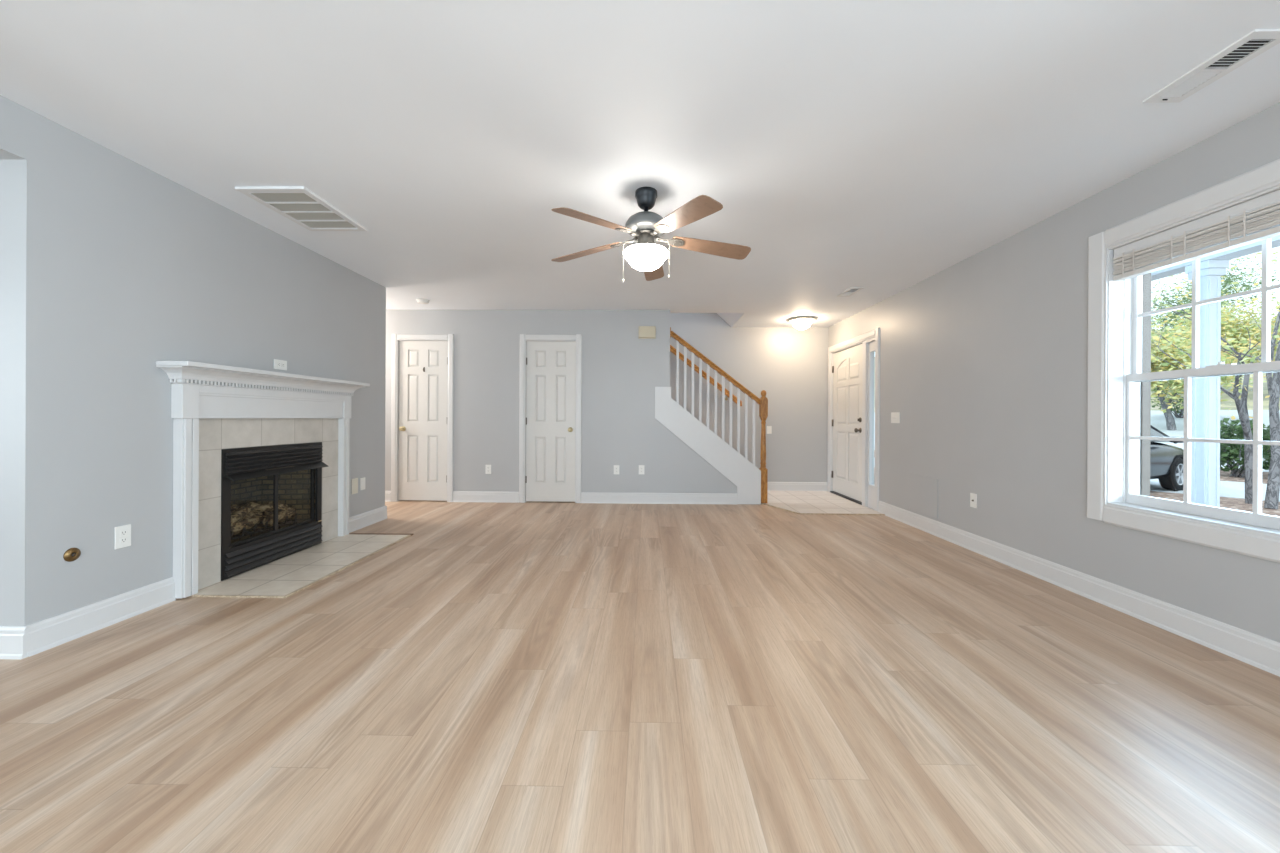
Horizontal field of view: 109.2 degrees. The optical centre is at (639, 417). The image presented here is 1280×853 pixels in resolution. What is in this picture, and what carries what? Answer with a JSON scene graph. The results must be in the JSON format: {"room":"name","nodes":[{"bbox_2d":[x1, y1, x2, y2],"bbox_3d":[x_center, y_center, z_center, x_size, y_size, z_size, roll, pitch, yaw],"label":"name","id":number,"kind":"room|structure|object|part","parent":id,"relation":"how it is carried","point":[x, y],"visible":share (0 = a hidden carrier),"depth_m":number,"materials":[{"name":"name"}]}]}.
{"room":"empty living room","nodes":[
{"label":"empty living room","id":0,"kind":"room"},
{"bbox_2d":[0,95,385,625],"bbox_3d":[-2.805,-0.158,1.876,0.140,2.440,5.865,0,0,1],"label":"wall","id":1,"kind":"structure","parent":0,"point":[112,268],"depth_m":2.36,"materials":[{"name":"grey paint"}]},
{"bbox_2d":[63,548,80,561],"bbox_3d":[-2.728,0.658,2.190,0.013,0.066,0.066,0,0,1],"label":"gas valve","id":2,"kind":"object","parent":1,"relation":"attached to","point":[71,554],"visible":1,"depth_m":2.19,"materials":[{"name":"gold metal"}]},
{"bbox_2d":[114,524,130,548],"bbox_3d":[-2.727,0.626,2.400,0.009,0.116,0.073,0,0,1],"label":"wall outlet","id":3,"kind":"object","parent":1,"relation":"attached to","point":[122,539],"visible":1,"depth_m":2.40,"materials":[{"name":"white plastic"}]},
{"bbox_2d":[120,530,126,535],"bbox_3d":[-2.724,0.606,2.400,0.002,0.027,0.033,0,0,1],"label":"receptacle","id":4,"kind":"object","parent":3,"relation":"attached to","point":[122,532],"depth_m":2.40,"materials":[{"name":"white plastic"}]},
{"bbox_2d":[120,537,126,543],"bbox_3d":[-2.724,0.645,2.400,0.002,0.027,0.033,0,0,1],"label":"receptacle","id":5,"kind":"object","parent":3,"relation":"attached to","point":[123,540],"depth_m":2.40,"materials":[{"name":"white plastic"}]},
{"bbox_2d":[0,506,386,658],"bbox_3d":[-2.777,0.995,3.417,0.162,0.136,2.827,0,0,1],"label":"baseboard","id":6,"kind":"structure","parent":1,"relation":"attached to","point":[16,642],"depth_m":2.25,"materials":[{"name":"white paint"}]},
{"bbox_2d":[156,361,369,597],"bbox_3d":[-2.621,0.366,3.396,0.186,1.376,1.684,0,0,1],"label":"fireplace mantel","id":7,"kind":"object","parent":1,"relation":"attached to","point":[198,389],"visible":1,"depth_m":2.87,"materials":[{"name":"white paint"}]},
{"bbox_3d":[-2.693,0.528,2.700,0.066,1.050,0.092,0,0,1],"label":"leg","id":8,"kind":"part","parent":7,"relation":"part of","materials":[{"name":"white paint"}]},
{"bbox_3d":[-2.638,-0.246,3.396,0.146,0.094,1.672,0,0,1],"label":"crown moulding","id":9,"kind":"part","parent":7,"relation":"part of","materials":[{"name":"white paint"}]},
{"bbox_3d":[-2.669,-0.216,3.397,0.073,0.020,1.538,0,0,1],"label":"dentil moulding","id":10,"kind":"part","parent":7,"relation":"part of","materials":[{"name":"white paint"}]},
{"bbox_2d":[156,361,369,386],"bbox_3d":[-2.618,-0.307,3.396,0.186,0.028,1.684,0,0,1],"label":"mantel shelf","id":11,"kind":"object","parent":7,"relation":"attached to","point":[164,365],"depth_m":2.99,"materials":[{"name":"white paint"}]},
{"bbox_3d":[-2.671,0.528,4.094,0.066,1.050,0.092,0,0,1],"label":"leg","id":12,"kind":"part","parent":7,"relation":"part of","materials":[{"name":"white paint"}]},
{"bbox_2d":[197,418,337,589],"bbox_3d":[-2.705,0.528,3.397,0.020,1.050,1.301,0,0,1],"label":"tile surround","id":13,"kind":"object","parent":1,"relation":"attached to","point":[215,434],"visible":0.83,"depth_m":3.05,"materials":[{"name":"beige tile"}]},
{"bbox_2d":[274,359,286,369],"bbox_3d":[-2.705,-0.400,3.425,0.009,0.073,0.118,0,0,1],"label":"wall outlet","id":14,"kind":"object","parent":1,"relation":"attached to","point":[278,364],"visible":1,"depth_m":3.42,"materials":[{"name":"white plastic"}]},
{"bbox_2d":[351,478,357,494],"bbox_3d":[-2.698,0.645,4.304,0.007,0.145,0.090,0,0,1],"label":"blank plate","id":15,"kind":"object","parent":1,"relation":"attached to","point":[354,482],"visible":1,"depth_m":4.30,"materials":[{"name":"beige plastic"}]},
{"bbox_2d":[360,477,364,489],"bbox_3d":[-2.695,0.640,4.427,0.009,0.118,0.073,0,0,1],"label":"outlet","id":16,"kind":"object","parent":1,"relation":"attached to","point":[362,480],"visible":1,"depth_m":4.41,"materials":[{"name":"white plastic"}]},
{"bbox_2d":[385,310,736,492],"bbox_3d":[-1.809,-0.152,5.839,6.600,2.440,0.140,0,0,1],"label":"wall","id":17,"kind":"structure","parent":0,"point":[621,371],"depth_m":5.75,"materials":[{"name":"grey paint"}]},
{"bbox_2d":[391,334,453,501],"bbox_3d":[-2.761,-0.001,5.806,0.792,2.127,0.151,0,0,1],"label":"door","id":18,"kind":"structure","parent":17,"relation":"in","point":[422,412],"depth_m":5.79,"materials":[{"name":"white paint"}]},
{"bbox_2d":[485,465,490,473],"bbox_3d":[-1.922,0.650,5.765,0.073,0.116,0.009,0,0,1],"label":"wall outlet","id":19,"kind":"object","parent":17,"relation":"attached to","point":[487,467],"visible":1,"depth_m":5.76,"materials":[{"name":"white plastic"}]},
{"bbox_2d":[519,334,581,502],"bbox_3d":[-1.131,0.008,5.781,0.791,2.127,0.151,0,0,1],"label":"door","id":20,"kind":"structure","parent":17,"relation":"in","point":[550,394],"depth_m":5.77,"materials":[{"name":"white paint"}]},
{"bbox_2d":[385,491,736,503],"bbox_3d":[-1.948,0.999,5.760,6.336,0.136,0.022,0,0,1],"label":"baseboard","id":21,"kind":"structure","parent":17,"relation":"attached to","point":[458,496],"depth_m":5.73,"materials":[{"name":"white paint"}]},
{"bbox_2d":[614,465,618,473],"bbox_3d":[-0.297,0.653,5.740,0.073,0.116,0.009,0,0,1],"label":"wall outlet","id":22,"kind":"object","parent":17,"relation":"attached to","point":[616,467],"visible":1,"depth_m":5.74,"materials":[{"name":"white plastic"}]},
{"bbox_2d":[639,465,643,473],"bbox_3d":[0.019,0.653,5.735,0.073,0.116,0.009,0,0,1],"label":"wall outlet","id":23,"kind":"object","parent":17,"relation":"attached to","point":[641,467],"visible":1,"depth_m":5.73,"materials":[{"name":"white plastic"}]},
{"bbox_2d":[639,326,655,338],"bbox_3d":[0.090,-1.077,5.712,0.215,0.152,0.054,0,0,1],"label":"door chime","id":24,"kind":"object","parent":17,"relation":"attached to","point":[645,332],"visible":1,"depth_m":5.68,"materials":[{"name":"beige plastic"}]},
{"bbox_2d":[0,491,1279,852],"bbox_3d":[-1.234,1.166,1.624,7.895,0.209,10.410,0,0,1],"label":"floor","id":25,"kind":"structure","parent":0,"point":[529,676],"depth_m":1.69,"materials":[{"name":"brown wood"}]},
{"bbox_2d":[191,533,413,597],"bbox_3d":[-2.399,1.057,3.433,0.633,0.014,1.472,0,0,1],"label":"hearth","id":26,"kind":"object","parent":25,"relation":"on","point":[284,577],"visible":0.93,"depth_m":3.21,"materials":[{"name":"beige tile"}]},
{"bbox_2d":[221,442,328,580],"bbox_3d":[-2.880,0.627,3.390,0.503,0.850,0.899,0,0,1],"label":"gas fireplace","id":27,"kind":"object","parent":26,"relation":"on","point":[271,503],"visible":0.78,"depth_m":3.44,"materials":[{"name":"black metal"}]},
{"bbox_3d":[-2.719,0.623,3.388,0.014,0.470,0.788,0,0,1],"label":"glass door","id":28,"kind":"part","parent":27,"relation":"part of","materials":[{"name":"black glass"}]},
{"bbox_2d":[224,462,328,480],"bbox_3d":[-2.658,0.388,3.389,0.062,0.041,0.879,0,0,1],"label":"hood","id":29,"kind":"object","parent":27,"relation":"attached to","point":[234,475],"depth_m":3.28,"materials":[{"name":"black metal"}]},
{"bbox_2d":[655,387,760,503],"bbox_3d":[0.418,0.103,6.262,2.257,1.950,1.083,0,0,1],"label":"staircase","id":30,"kind":"structure","parent":25,"relation":"on","point":[746,476],"depth_m":5.71,"materials":[{"name":"white wood"}]},
{"bbox_2d":[670,327,767,502],"bbox_3d":[0.988,-0.035,5.793,1.252,2.215,0.100,0,0,1],"label":"stair railing","id":31,"kind":"object","parent":30,"relation":"on","point":[763,401],"visible":0.88,"depth_m":5.77,"materials":[{"name":"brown wood"}]},
{"bbox_3d":[0.966,-0.655,5.794,1.202,0.976,0.100,0,0,1],"label":"handrail","id":32,"kind":"part","parent":31,"relation":"part of","materials":[{"name":"brown wood"}]},
{"bbox_3d":[1.568,0.360,5.784,0.088,1.430,0.088,0,0,1],"label":"newel post","id":33,"kind":"part","parent":31,"relation":"part of","materials":[{"name":"brown wood"}]},
{"bbox_2d":[763,503,884,514],"bbox_3d":[2.059,1.082,5.235,1.351,0.011,0.423,0,0,27],"label":"trim","id":34,"kind":"structure","parent":25,"relation":"on","point":[763,503],"depth_m":5.13,"materials":[{"name":"wood"}]},
{"bbox_2d":[0,0,1279,326],"bbox_3d":[-1.130,-1.499,1.548,8.077,0.260,10.560,0,0,1],"label":"ceiling","id":35,"kind":"structure","parent":0,"point":[880,147],"depth_m":2.06,"materials":[{"name":"paint"}]},
{"bbox_2d":[235,186,366,230],"bbox_3d":[-2.194,-1.366,3.004,0.415,0.016,0.610,0,0,1],"label":"ceiling vent","id":36,"kind":"object","parent":35,"relation":"in","point":[298,204],"visible":1,"depth_m":2.94,"materials":[{"name":"metal"}]},
{"bbox_2d":[416,298,429,303],"bbox_3d":[-2.531,-1.357,5.307,0.140,0.037,0.140,0,0,1],"label":"smoke detector","id":37,"kind":"object","parent":35,"relation":"attached to","point":[421,301],"visible":1,"depth_m":5.27,"materials":[{"name":"white plastic"}]},
{"bbox_2d":[551,187,750,281],"bbox_3d":[0.053,-1.088,2.777,1.272,0.548,1.253,0,0,1],"label":"ceiling fan","id":38,"kind":"object","parent":35,"relation":"hanging from","point":[647,256],"visible":1,"depth_m":2.68,"materials":[{"name":"brown wood"}]},
{"bbox_3d":[-0.336,-1.060,2.916,0.500,0.070,0.137,0,0,25],"label":"blade","id":39,"kind":"part","parent":38,"relation":"part of","materials":[{"name":"brown wood"}]},
{"bbox_3d":[-0.243,-1.059,2.443,0.137,0.070,0.500,0,0,43],"label":"blade","id":40,"kind":"part","parent":38,"relation":"part of","materials":[{"name":"brown wood"}]},
{"bbox_3d":[0.035,-0.951,2.744,0.272,0.113,0.272,0,0,1],"label":"lamp shade","id":41,"kind":"part","parent":38,"relation":"part of","materials":[{"name":"white glass"}]},
{"bbox_3d":[0.085,-1.058,3.151,0.137,0.070,0.500,0,0,7],"label":"blade","id":42,"kind":"part","parent":38,"relation":"part of","materials":[{"name":"brown wood"}]},
{"bbox_3d":[0.235,-1.057,2.386,0.137,0.070,0.500,0,0,-29],"label":"blade","id":43,"kind":"part","parent":38,"relation":"part of","materials":[{"name":"brown wood"}]},
{"bbox_3d":[0.438,-1.056,2.823,0.500,0.070,0.137,0,0,-11],"label":"blade","id":44,"kind":"part","parent":38,"relation":"part of","materials":[{"name":"brown wood"}]},
{"bbox_2d":[788,317,815,330],"bbox_3d":[2.208,-1.269,6.207,0.372,0.164,0.372,0,0,1],"label":"flush light","id":45,"kind":"object","parent":35,"relation":"attached to","point":[801,323],"visible":1,"depth_m":6.12,"materials":[{"name":"white glass"}]},
{"bbox_3d":[2.208,-1.262,6.207,0.256,0.117,0.256,0,0,1],"label":"lamp shade","id":46,"kind":"part","parent":45,"relation":"part of","materials":[{"name":"white glass"}]},
{"bbox_2d":[837,287,863,296],"bbox_3d":[2.245,-1.347,4.868,0.141,0.008,0.331,0,0,1],"label":"ceiling vent","id":47,"kind":"object","parent":35,"relation":"in","point":[850,291],"visible":1,"depth_m":4.84,"materials":[{"name":"metal"}]},
{"bbox_2d":[1142,29,1279,102],"bbox_3d":[2.216,-1.345,1.759,0.154,0.012,0.358,0,0,1],"label":"ceiling vent","id":48,"kind":"object","parent":35,"relation":"in","point":[1256,42],"visible":1,"depth_m":1.74,"materials":[{"name":"metal"}]},
{"bbox_2d":[670,313,828,481],"bbox_3d":[0.152,-1.272,6.884,5.677,5.100,0.150,0,0,1],"label":"wall","id":49,"kind":"structure","parent":0,"point":[790,364],"depth_m":6.78,"materials":[{"name":"grey paint"}]},
{"bbox_2d":[670,345,741,405],"bbox_3d":[0.351,-1.109,6.755,2.318,1.859,0.100,0,0,1],"label":"wall handrail","id":50,"kind":"object","parent":49,"relation":"attached to","point":[672,349],"visible":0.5,"depth_m":6.70,"materials":[{"name":"brown wood"}]},
{"bbox_2d":[767,426,771,433],"bbox_3d":[1.924,0.177,6.771,0.073,0.116,0.018,0,0,1],"label":"switch","id":51,"kind":"object","parent":49,"relation":"attached to","point":[769,428],"visible":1,"depth_m":6.77,"materials":[{"name":"white plastic"}]},
{"bbox_2d":[767,482,826,490],"bbox_3d":[2.177,1.020,6.766,1.235,0.136,0.022,0,0,1],"label":"baseboard","id":52,"kind":"structure","parent":49,"relation":"attached to","point":[772,486],"depth_m":6.76,"materials":[{"name":"white paint"}]},
{"bbox_2d":[829,102,1279,642],"bbox_3d":[2.809,-0.028,1.487,0.182,2.640,10.560,0,0,1],"label":"wall","id":53,"kind":"structure","parent":0,"point":[984,358],"depth_m":3.17,"materials":[{"name":"grey paint"}]},
{"bbox_2d":[827,328,879,510],"bbox_3d":[2.854,0.023,6.011,0.233,2.138,1.480,0,0,1],"label":"door","id":54,"kind":"structure","parent":53,"relation":"in","point":[852,363],"depth_m":5.93,"materials":[{"name":"white paint"}]},
{"bbox_3d":[2.770,0.157,5.793,0.073,0.065,0.065,0,0,1],"label":"knob","id":55,"kind":"part","parent":54,"relation":"part of","materials":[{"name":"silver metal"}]},
{"bbox_3d":[2.832,0.082,5.480,0.045,2.020,0.257,0,0,1],"label":"sidelight panel","id":56,"kind":"part","parent":54,"relation":"part of","materials":[{"name":"white paint"}]},
{"bbox_2d":[891,412,899,422],"bbox_3d":[2.762,-0.003,4.933,0.018,0.116,0.165,0,0,1],"label":"light switch","id":57,"kind":"object","parent":53,"relation":"attached to","point":[895,416],"visible":1,"depth_m":4.92,"materials":[{"name":"white plastic"}]},
{"bbox_2d":[970,493,976,507],"bbox_3d":[2.741,0.679,3.746,0.017,0.116,0.073,0,0,1],"label":"plate","id":58,"kind":"object","parent":53,"relation":"attached to","point":[973,497],"visible":1,"depth_m":3.74,"materials":[{"name":"white plastic"}]},
{"bbox_2d":[878,501,1279,676],"bbox_3d":[2.692,1.023,0.808,0.022,0.136,8.900,0,0,1],"label":"baseboard","id":59,"kind":"structure","parent":53,"relation":"attached to","point":[1263,653],"depth_m":2.56,"materials":[{"name":"white paint"}]},
{"bbox_2d":[1087,159,1279,562],"bbox_3d":[2.836,-0.243,2.226,0.254,1.716,1.086,0,0,1],"label":"window","id":60,"kind":"structure","parent":53,"relation":"in","point":[1120,376],"depth_m":2.52,"materials":[{"name":"white paint"}]},
{"bbox_3d":[2.939,-0.243,2.225,0.048,1.560,0.910,0,0,1],"label":"screen frame","id":61,"kind":"part","parent":60,"relation":"part of","materials":[{"name":"white metal"}]},
{"bbox_2d":[1113,190,1279,280],"bbox_3d":[2.771,-0.887,2.227,0.066,0.186,0.834,0,0,1],"label":"window blind","id":62,"kind":"object","parent":60,"relation":"attached to","point":[1257,219],"visible":1,"depth_m":2.22,"materials":[{"name":"white paint"}]},
{"bbox_3d":[2.745,-0.867,2.558,0.004,0.144,0.062,0,0,1],"label":"ladder cord","id":63,"kind":"part","parent":62,"relation":"part of","materials":[{"name":"white fabric"}]},
{"bbox_3d":[2.741,-0.867,2.318,0.004,0.144,0.062,0,0,1],"label":"ladder cord","id":64,"kind":"part","parent":62,"relation":"part of","materials":[{"name":"white fabric"}]},
{"bbox_3d":[2.770,-0.810,2.228,0.056,0.027,0.834,0,0,1],"label":"rail","id":65,"kind":"part","parent":62,"relation":"part of","materials":[{"name":"white plastic"}]},
{"bbox_3d":[2.738,-0.867,2.088,0.004,0.144,0.062,0,0,1],"label":"ladder cord","id":66,"kind":"part","parent":62,"relation":"part of","materials":[{"name":"white fabric"}]},
{"bbox_3d":[2.840,0.120,2.226,0.030,0.747,0.854,0,0,1],"label":"sash","id":67,"kind":"part","parent":60,"relation":"part of","materials":[{"name":"white paint"}]},
{"bbox_3d":[2.881,-0.594,2.226,0.030,0.772,0.854,0,0,1],"label":"sash","id":68,"kind":"part","parent":60,"relation":"part of","materials":[{"name":"white paint"}]},
{"label":"outside","id":69,"kind":"structure","parent":0,"visible":0},
{"bbox_2d":[874,318,1279,411],"bbox_3d":[43.911,-4.573,36.373,125.954,11.600,136.293,0,0,1],"label":"hill","id":70,"kind":"structure","parent":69,"point":[1230,404],"depth_m":22.90,"materials":[{"name":"green plant"}]},
{"bbox_2d":[1151,253,1279,339],"bbox_3d":[37.771,-7.927,30.393,9.090,8.796,9.650,0,0,40],"label":"tree","id":71,"kind":"object","parent":70,"relation":"on","point":[1227,279],"visible":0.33,"depth_m":30.14,"materials":[{"name":"green plant"}]},
{"bbox_2d":[1153,280,1279,397],"bbox_3d":[29.058,-3.978,21.749,7.171,6.062,7.151,0,0,-34],"label":"tree","id":72,"kind":"object","parent":70,"relation":"on","point":[1244,332],"visible":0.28,"depth_m":21.72,"materials":[{"name":"green plant"}]},
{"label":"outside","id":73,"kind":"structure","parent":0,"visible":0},
{"bbox_2d":[874,410,1279,471],"bbox_3d":[20.590,1.245,17.070,14.500,3.280,140.002,0,0,-40],"label":"road","id":74,"kind":"structure","parent":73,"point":[1158,420],"depth_m":18.73,"materials":[{"name":"grey asphalt"}]},
{"bbox_2d":[1151,383,1183,417],"bbox_3d":[23.722,-0.886,19.973,1.990,1.800,1.970,0,0,1],"label":"shrub","id":75,"kind":"object","parent":74,"relation":"on","point":[1180,412],"visible":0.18,"depth_m":20.05,"materials":[{"name":"green plant"}]},
{"bbox_2d":[1151,299,1266,429],"bbox_3d":[20.641,-2.144,17.706,6.266,5.350,5.484,0,0,28],"label":"tree","id":76,"kind":"object","parent":74,"relation":"on","point":[1155,366],"visible":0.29,"depth_m":17.00,"materials":[{"name":"green plant"}]},
{"bbox_2d":[1191,424,1269,457],"bbox_3d":[17.122,0.662,13.040,2.006,1.040,2.048,0,0,1],"label":"shrub","id":77,"kind":"object","parent":74,"relation":"on","point":[1239,424],"visible":0.02,"depth_m":13.02,"materials":[{"name":"green plant"}]},
{"bbox_3d":[-0.466,-2.195,6.293,4.350,3.460,1.050,0,0,1],"label":"wall","id":78,"kind":"structure","parent":0,"visible":0},
{"bbox_2d":[717,313,743,326],"bbox_3d":[0.931,-1.839,6.341,0.847,0.958,0.902,0,0,1],"label":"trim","id":79,"kind":"structure","parent":78,"relation":"attached to","point":[729,318],"depth_m":6.49,"materials":[{"name":"paint"}]},
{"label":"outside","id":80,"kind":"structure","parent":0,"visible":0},
{"bbox_2d":[1151,235,1279,280],"bbox_3d":[4.237,-1.526,4.035,2.568,0.270,10.200,0,0,1],"label":"ceiling","id":81,"kind":"structure","parent":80,"point":[1255,247],"depth_m":3.91,"materials":[{"name":"paint"}]},
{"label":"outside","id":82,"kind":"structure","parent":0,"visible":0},
{"bbox_3d":[4.122,1.299,4.037,2.368,0.280,10.200,0,0,1],"label":"floor","id":83,"kind":"structure","parent":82,"visible":0},
{"bbox_2d":[1185,260,1228,506],"bbox_3d":[5.064,-0.112,4.072,0.180,2.547,0.180,0,0,1],"label":"porch column","id":84,"kind":"structure","parent":83,"relation":"on","point":[1205,487],"depth_m":4.02,"materials":[{"name":"paint"}]},
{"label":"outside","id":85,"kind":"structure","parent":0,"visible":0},
{"bbox_2d":[874,457,1279,501],"bbox_3d":[11.769,2.194,9.763,3.401,1.510,140.001,0,0,-40],"label":"driveway","id":86,"kind":"structure","parent":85,"point":[1229,489],"depth_m":9.20,"materials":[{"name":"grey concrete"}]},
{"bbox_2d":[1150,425,1183,491],"bbox_3d":[9.168,0.715,9.373,4.420,1.568,2.180,0,0,-21],"label":"car","id":87,"kind":"object","parent":86,"relation":"on","point":[1166,461],"visible":0.16,"depth_m":8.88,"materials":[{"name":"paint"}]},
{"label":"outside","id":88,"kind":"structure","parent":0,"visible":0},
{"bbox_2d":[874,450,1268,483],"bbox_3d":[14.040,2.151,11.646,2.500,1.600,140.002,0,0,-40],"label":"lawn","id":89,"kind":"structure","parent":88,"point":[1224,476],"depth_m":10.83,"materials":[{"name":"green plant"}]},
{"bbox_2d":[1220,418,1270,476],"bbox_3d":[14.324,0.721,10.908,1.355,1.484,1.346,0,0,1],"label":"shrub","id":90,"kind":"object","parent":89,"relation":"on","point":[1226,457],"visible":0.41,"depth_m":10.80,"materials":[{"name":"green plant"}]},
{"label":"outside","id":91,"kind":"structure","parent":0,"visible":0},
{"bbox_2d":[874,468,1279,515],"bbox_3d":[13.666,1.669,2.789,16.740,0.400,30.000,0,0,1],"label":"mulch","id":92,"kind":"object","parent":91,"point":[1225,502],"depth_m":7.80,"materials":[{"name":"brown wood bark chips"}]},
{"bbox_2d":[1151,250,1279,503],"bbox_3d":[9.715,-1.066,8.159,3.999,5.030,4.975,0,0,1],"label":"tree","id":93,"kind":"object","parent":92,"relation":"on","point":[1241,405],"visible":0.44,"depth_m":7.69,"materials":[{"name":"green plant"}]},
{"bbox_2d":[1151,249,1279,508],"bbox_3d":[11.375,-2.099,7.681,4.011,7.139,4.813,0,0,38],"label":"tree","id":94,"kind":"object","parent":92,"relation":"on","point":[1273,384],"visible":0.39,"depth_m":7.37,"materials":[{"name":"grey plant"}]}
]}

